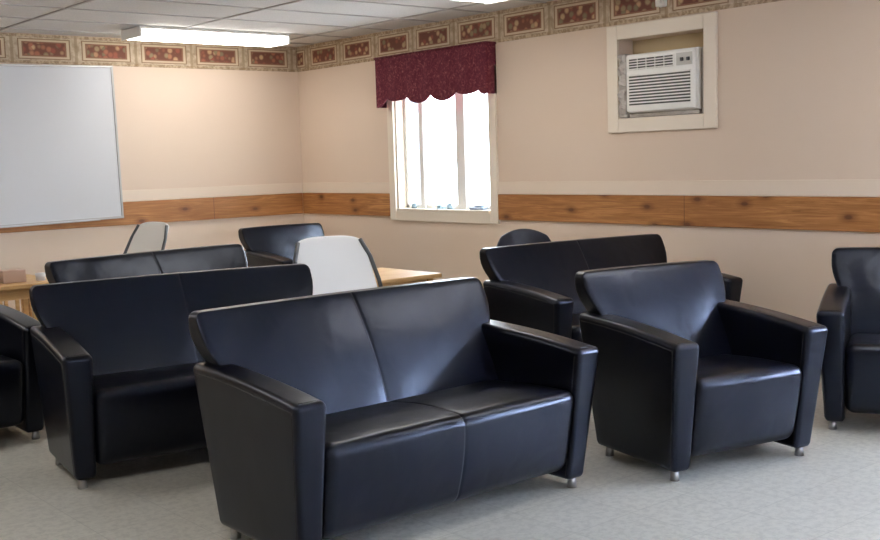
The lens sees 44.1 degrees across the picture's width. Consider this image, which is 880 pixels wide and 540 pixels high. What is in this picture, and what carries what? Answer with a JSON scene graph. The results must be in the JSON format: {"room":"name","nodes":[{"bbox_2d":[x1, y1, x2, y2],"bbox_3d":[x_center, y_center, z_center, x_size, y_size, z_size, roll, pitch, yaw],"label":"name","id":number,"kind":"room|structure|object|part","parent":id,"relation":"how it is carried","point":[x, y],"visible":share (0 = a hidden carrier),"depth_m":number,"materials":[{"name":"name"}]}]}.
{"room":"waiting room","nodes":[
{"label":"waiting room","id":0,"kind":"room"},
{"bbox_2d":[0,32,303,317],"bbox_3d":[-5.442,-0.700,9.716,10.240,2.945,0.200,-7,8,-40],"label":"wall","id":1,"kind":"structure","parent":0,"point":[177,127],"depth_m":11.86,"materials":[{"name":"paint"}]},
{"bbox_2d":[0,64,123,227],"bbox_3d":[-4.278,-1.190,10.459,2.495,1.573,0.068,-8,8,-40],"label":"whiteboard","id":2,"kind":"object","parent":1,"relation":"attached to","point":[60,158],"visible":1,"depth_m":10.86,"materials":[{"name":"white"}]},
{"bbox_2d":[0,32,297,71],"bbox_3d":[-5.417,-2.011,9.501,9.836,0.285,0.006,-7,8,-40],"label":"trim","id":3,"kind":"structure","parent":1,"relation":"attached to","point":[14,47],"depth_m":11.39,"materials":[{"name":"paper"}]},
{"bbox_2d":[0,193,302,232],"bbox_3d":[-5.368,-0.352,9.659,9.818,0.240,0.022,-7,8,-40],"label":"band","id":4,"kind":"object","parent":1,"relation":"attached to","point":[175,210],"visible":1,"depth_m":11.89,"materials":[{"name":"brown wood"}]},
{"bbox_2d":[122,183,302,201],"bbox_3d":[-5.373,-0.532,9.648,9.828,0.118,0.012,-7,8,-40],"label":"trim rail","id":5,"kind":"object","parent":1,"relation":"attached to","point":[262,189],"visible":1,"depth_m":12.01,"materials":[{"name":"beige paint"}]},
{"bbox_2d":[0,0,553,46],"bbox_3d":[-1.207,-1.827,4.506,10.240,0.100,13.470,-7,8,-40],"label":"ceiling","id":6,"kind":"structure","parent":0,"point":[140,6],"depth_m":9.82,"materials":[{"name":"tile"}]},
{"bbox_2d":[121,26,290,47],"bbox_3d":[-2.335,-2.346,10.961,1.670,0.096,0.420,-7,8,-40],"label":"ceiling light","id":7,"kind":"object","parent":6,"relation":"attached to","point":[139,33],"depth_m":10.78,"materials":[{"name":"white plastic"}]},
{"bbox_2d":[0,0,545,44],"bbox_3d":[-1.205,-1.773,4.512,9.840,0.011,13.070,-7,8,-40],"label":"grid","id":8,"kind":"object","parent":6,"relation":"attached to","point":[86,1],"visible":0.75,"depth_m":9.87,"materials":[{"name":"grey metal"}]},
{"bbox_2d":[460,0,507,4],"bbox_3d":[-0.118,-2.125,8.136,1.700,0.096,0.470,-7,8,-40],"label":"ceiling light","id":9,"kind":"object","parent":6,"relation":"attached to","point":[486,2],"depth_m":8.69,"materials":[{"name":"white plastic"}]},
{"bbox_2d":[0,377,879,539],"bbox_3d":[-1.114,1.200,4.817,10.240,0.100,13.470,-7,8,-40],"label":"floor","id":10,"kind":"structure","parent":0,"point":[764,491],"depth_m":5.11,"materials":[{"name":"carpet"}]},
{"bbox_2d":[0,304,43,439],"bbox_3d":[-2.964,0.546,6.464,0.989,0.978,0.886,-7,8,-40],"label":"leather armchair","id":11,"kind":"object","parent":10,"relation":"on","point":[20,399],"visible":0.91,"depth_m":6.41,"materials":[{"name":"black leather"}]},
{"bbox_3d":[-2.890,0.733,6.401,0.694,0.415,0.650,-7,8,-40],"label":"seat","id":12,"kind":"part","parent":11,"relation":"part of","materials":[{"name":"black leather"}]},
{"bbox_2d":[0,274,48,319],"bbox_3d":[-3.603,0.476,8.514,1.100,0.740,0.800,-7,8,-40],"label":"side table","id":13,"kind":"object","parent":10,"relation":"on","point":[20,290],"visible":0.2,"depth_m":8.37,"materials":[{"name":"brown wood"}]},
{"bbox_2d":[0,268,25,283],"bbox_3d":[-3.345,0.047,8.490,0.180,0.099,0.120,-7,8,-40],"label":"tissue box","id":14,"kind":"object","parent":13,"relation":"on","point":[10,275],"visible":1,"depth_m":8.44,"materials":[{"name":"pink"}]},
{"bbox_2d":[35,272,45,280],"bbox_3d":[-3.153,0.053,8.575,0.080,0.059,0.080,-7,8,-40],"label":"paper cup","id":15,"kind":"object","parent":13,"relation":"on","point":[41,276],"visible":0.94,"depth_m":8.54,"materials":[{"name":"white paper"}]},
{"bbox_2d":[44,244,247,283],"bbox_3d":[-1.846,0.367,7.883,0.886,0.978,1.709,3,8,42],"label":"leather loveseat","id":16,"kind":"object","parent":10,"relation":"on","point":[226,256],"visible":0.12,"depth_m":8.00,"materials":[{"name":"black leather"}]},
{"bbox_2d":[123,222,168,253],"bbox_3d":[-2.876,0.117,10.064,0.640,1.086,0.684,3,8,42],"label":"chair","id":17,"kind":"object","parent":10,"relation":"on","point":[147,236],"visible":0.27,"depth_m":10.24,"materials":[{"name":"white plastic"}]},
{"bbox_2d":[29,263,312,488],"bbox_3d":[-1.324,0.533,6.106,1.709,0.978,0.886,-5,7,-31],"label":"leather loveseat","id":18,"kind":"object","parent":10,"relation":"on","point":[115,359],"visible":0.59,"depth_m":5.93,"materials":[{"name":"black leather"}]},
{"bbox_3d":[-1.974,0.682,5.692,0.148,0.705,0.827,-5,7,-31],"label":"arm","id":19,"kind":"part","parent":18,"relation":"part of","materials":[{"name":"black leather"}]},
{"bbox_3d":[-1.264,0.721,6.033,1.414,0.415,0.650,-5,7,-31],"label":"seat","id":20,"kind":"part","parent":18,"relation":"part of","materials":[{"name":"black leather"}]},
{"bbox_2d":[238,223,323,266],"bbox_3d":[-1.356,0.052,10.808,0.989,0.978,0.886,-6,7,-39],"label":"leather armchair","id":21,"kind":"object","parent":10,"relation":"on","point":[273,244],"visible":0.23,"depth_m":10.86,"materials":[{"name":"black leather"}]},
{"bbox_3d":[-1.660,0.177,10.532,0.148,0.705,0.827,-6,7,-39],"label":"arm","id":22,"kind":"part","parent":21,"relation":"part of","materials":[{"name":"black leather"}]},
{"bbox_2d":[293,235,382,294],"bbox_3d":[-0.615,0.330,7.302,0.640,1.086,0.684,-5,7,-28],"label":"chair","id":23,"kind":"object","parent":10,"relation":"on","point":[340,263],"visible":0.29,"depth_m":7.49,"materials":[{"name":"white plastic"}]},
{"bbox_2d":[188,277,598,539],"bbox_3d":[-0.168,0.614,4.965,1.709,0.978,0.886,-7,8,-40],"label":"leather loveseat","id":24,"kind":"object","parent":10,"relation":"on","point":[328,415],"visible":1,"depth_m":4.78,"materials":[{"name":"black leather"}]},
{"bbox_3d":[-0.741,0.771,4.453,0.148,0.705,0.827,-7,8,-40],"label":"arm","id":25,"kind":"part","parent":24,"relation":"part of","materials":[{"name":"black leather"}]},
{"bbox_3d":[-0.093,0.801,4.903,1.414,0.415,0.650,-7,8,-40],"label":"seat","id":26,"kind":"part","parent":24,"relation":"part of","materials":[{"name":"black leather"}]},
{"bbox_3d":[0.449,0.632,5.450,0.148,0.705,0.827,-7,8,-40],"label":"arm","id":27,"kind":"part","parent":24,"relation":"part of","materials":[{"name":"black leather"}]},
{"bbox_2d":[372,268,441,286],"bbox_3d":[-0.602,0.387,8.726,0.970,0.690,0.800,-7,8,-40],"label":"table","id":28,"kind":"object","parent":10,"relation":"on","point":[389,276],"visible":0.21,"depth_m":8.62,"materials":[{"name":"brown wood"}]},
{"bbox_2d":[496,229,550,246],"bbox_3d":[0.748,0.158,9.055,0.540,0.974,0.601,-2,6,-5],"label":"chair","id":29,"kind":"object","parent":10,"relation":"on","point":[518,236],"visible":0.2,"depth_m":9.25,"materials":[{"name":"black leather"}]},
{"bbox_2d":[479,234,742,341],"bbox_3d":[1.220,0.294,7.678,1.709,0.978,0.886,-5,7,-32],"label":"leather loveseat","id":30,"kind":"object","parent":10,"relation":"on","point":[531,285],"visible":0.36,"depth_m":7.62,"materials":[{"name":"black leather"}]},
{"bbox_3d":[0.584,0.445,7.245,0.148,0.705,0.827,-5,7,-32],"label":"arm","id":31,"kind":"part","parent":30,"relation":"part of","materials":[{"name":"black leather"}]},
{"bbox_3d":[1.283,0.482,7.607,1.414,0.415,0.650,-5,7,-32],"label":"seat","id":32,"kind":"part","parent":30,"relation":"part of","materials":[{"name":"black leather"}]},
{"bbox_3d":[1.893,0.319,8.079,0.148,0.705,0.827,-5,7,-32],"label":"arm","id":33,"kind":"part","parent":30,"relation":"part of","materials":[{"name":"black leather"}]},
{"bbox_2d":[575,260,827,481],"bbox_3d":[1.355,0.489,5.733,0.989,0.978,0.886,-5,7,-27],"label":"leather armchair","id":34,"kind":"object","parent":10,"relation":"on","point":[684,370],"visible":0.99,"depth_m":5.55,"materials":[{"name":"black leather"}]},
{"bbox_3d":[0.999,0.608,5.527,0.148,0.705,0.827,-5,7,-27],"label":"arm","id":35,"kind":"part","parent":34,"relation":"part of","materials":[{"name":"black leather"}]},
{"bbox_3d":[1.410,0.677,5.657,0.694,0.415,0.650,-5,7,-27],"label":"seat","id":36,"kind":"part","parent":34,"relation":"part of","materials":[{"name":"black leather"}]},
{"bbox_3d":[1.745,0.546,5.904,0.148,0.705,0.827,-5,7,-27],"label":"arm","id":37,"kind":"part","parent":34,"relation":"part of","materials":[{"name":"black leather"}]},
{"bbox_2d":[816,247,879,429],"bbox_3d":[2.728,0.392,6.269,0.989,0.978,0.886,1,6,24],"label":"leather armchair","id":38,"kind":"object","parent":10,"relation":"on","point":[849,307],"visible":0.98,"depth_m":6.12,"materials":[{"name":"black leather"}]},
{"bbox_3d":[2.336,0.475,6.421,0.148,0.705,0.827,1,6,24],"label":"arm","id":39,"kind":"part","parent":38,"relation":"part of","materials":[{"name":"black leather"}]},
{"bbox_3d":[2.691,0.583,6.191,0.694,0.415,0.650,1,6,24],"label":"seat","id":40,"kind":"part","parent":38,"relation":"part of","materials":[{"name":"black leather"}]},
{"bbox_2d":[298,0,879,322],"bbox_3d":[2.736,-0.754,7.797,0.200,2.945,13.270,-7,8,-40],"label":"wall","id":41,"kind":"structure","parent":0,"point":[799,80],"depth_m":8.61,"materials":[{"name":"paint"}]},
{"bbox_2d":[303,193,389,215],"bbox_3d":[-1.060,-0.740,12.156,0.022,0.240,1.688,-7,8,-40],"label":"band","id":42,"kind":"object","parent":41,"relation":"attached to","point":[372,204],"visible":1,"depth_m":12.10,"materials":[{"name":"brown wood"}]},
{"bbox_2d":[303,182,389,192],"bbox_3d":[-1.065,-0.920,12.144,0.012,0.118,1.698,-7,8,-40],"label":"trim rail","id":43,"kind":"object","parent":41,"relation":"attached to","point":[326,187],"visible":1,"depth_m":12.10,"materials":[{"name":"beige paint"}]},
{"bbox_2d":[374,41,496,107],"bbox_3d":[-0.080,-1.907,10.726,0.145,0.521,1.728,-7,8,-40],"label":"window valance","id":44,"kind":"object","parent":41,"relation":"attached to","point":[442,73],"visible":1,"depth_m":10.58,"materials":[{"name":"fabric"}]},
{"bbox_2d":[395,91,490,212],"bbox_3d":[0.062,-1.231,10.871,0.205,1.290,1.460,-7,8,-40],"label":"window","id":45,"kind":"structure","parent":41,"relation":"in","point":[440,115],"depth_m":10.99,"materials":[{"name":"white"}]},
{"bbox_2d":[411,203,452,208],"bbox_3d":[-0.085,-0.657,11.099,0.090,0.060,0.630,-7,8,-40],"label":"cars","id":46,"kind":"object","parent":45,"relation":"on","point":[414,205],"visible":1,"depth_m":10.95,"materials":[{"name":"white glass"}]},
{"bbox_2d":[403,93,489,209],"bbox_3d":[0.098,-1.235,10.902,0.070,1.250,1.420,-7,8,-40],"label":"sash","id":47,"kind":"object","parent":45,"relation":"attached to","point":[460,99],"visible":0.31,"depth_m":10.83,"materials":[{"name":"white plastic"}]},
{"bbox_2d":[469,205,487,209],"bbox_3d":[0.373,-0.607,10.552,0.070,0.044,0.200,-7,8,-40],"label":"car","id":48,"kind":"object","parent":45,"relation":"on","point":[477,207],"visible":1,"depth_m":10.51,"materials":[{"name":"white"}]},
{"bbox_2d":[386,65,499,223],"bbox_3d":[-0.001,-1.224,10.818,0.030,1.490,1.660,-7,8,-40],"label":"window frame","id":49,"kind":"structure","parent":41,"relation":"attached to","point":[485,218],"depth_m":10.67,"materials":[{"name":"beige paint"}]},
{"bbox_2d":[297,0,782,71],"bbox_3d":[2.524,-2.065,7.645,0.085,0.285,13.064,-7,8,-40],"label":"trim","id":50,"kind":"structure","parent":41,"relation":"attached to","point":[559,16],"depth_m":9.95,"materials":[{"name":"multicoloured paper"}]},
{"bbox_2d":[617,47,703,117],"bbox_3d":[1.808,-1.501,8.726,0.226,0.523,0.857,-7,8,-40],"label":"air conditioner","id":51,"kind":"object","parent":41,"relation":"attached to","point":[668,82],"visible":0.88,"depth_m":8.63,"materials":[{"name":"white plastic"}]},
{"bbox_3d":[1.899,-1.645,8.444,0.007,0.095,0.150,-7,8,-40],"label":"control panel","id":52,"kind":"part","parent":51,"relation":"part of","materials":[{"name":"grey plastic"}]},
{"bbox_2d":[606,11,717,132],"bbox_3d":[1.757,-1.553,8.675,0.030,0.875,1.085,-7,8,-40],"label":"frame","id":53,"kind":"object","parent":41,"relation":"attached to","point":[708,22],"depth_m":8.59,"materials":[{"name":"beige paint"}]},
{"bbox_2d":[633,32,703,113],"bbox_3d":[1.905,-1.571,8.800,0.020,0.645,0.855,-7,8,-40],"label":"panel","id":54,"kind":"object","parent":41,"relation":"attached to","point":[690,40],"visible":0.21,"depth_m":8.81,"materials":[{"name":"beige wood"}]},
{"bbox_2d":[498,194,879,232],"bbox_3d":[2.394,-0.428,8.077,0.022,0.240,5.700,-7,8,-40],"label":"band","id":55,"kind":"object","parent":41,"relation":"attached to","point":[849,214],"visible":1,"depth_m":8.46,"materials":[{"name":"brown wood"}]},
{"bbox_2d":[498,179,879,196],"bbox_3d":[2.392,-0.608,8.062,0.012,0.118,5.700,-7,8,-40],"label":"trim rail","id":56,"kind":"object","parent":41,"relation":"attached to","point":[863,187],"visible":1,"depth_m":8.46,"materials":[{"name":"beige paint"}]}
]}

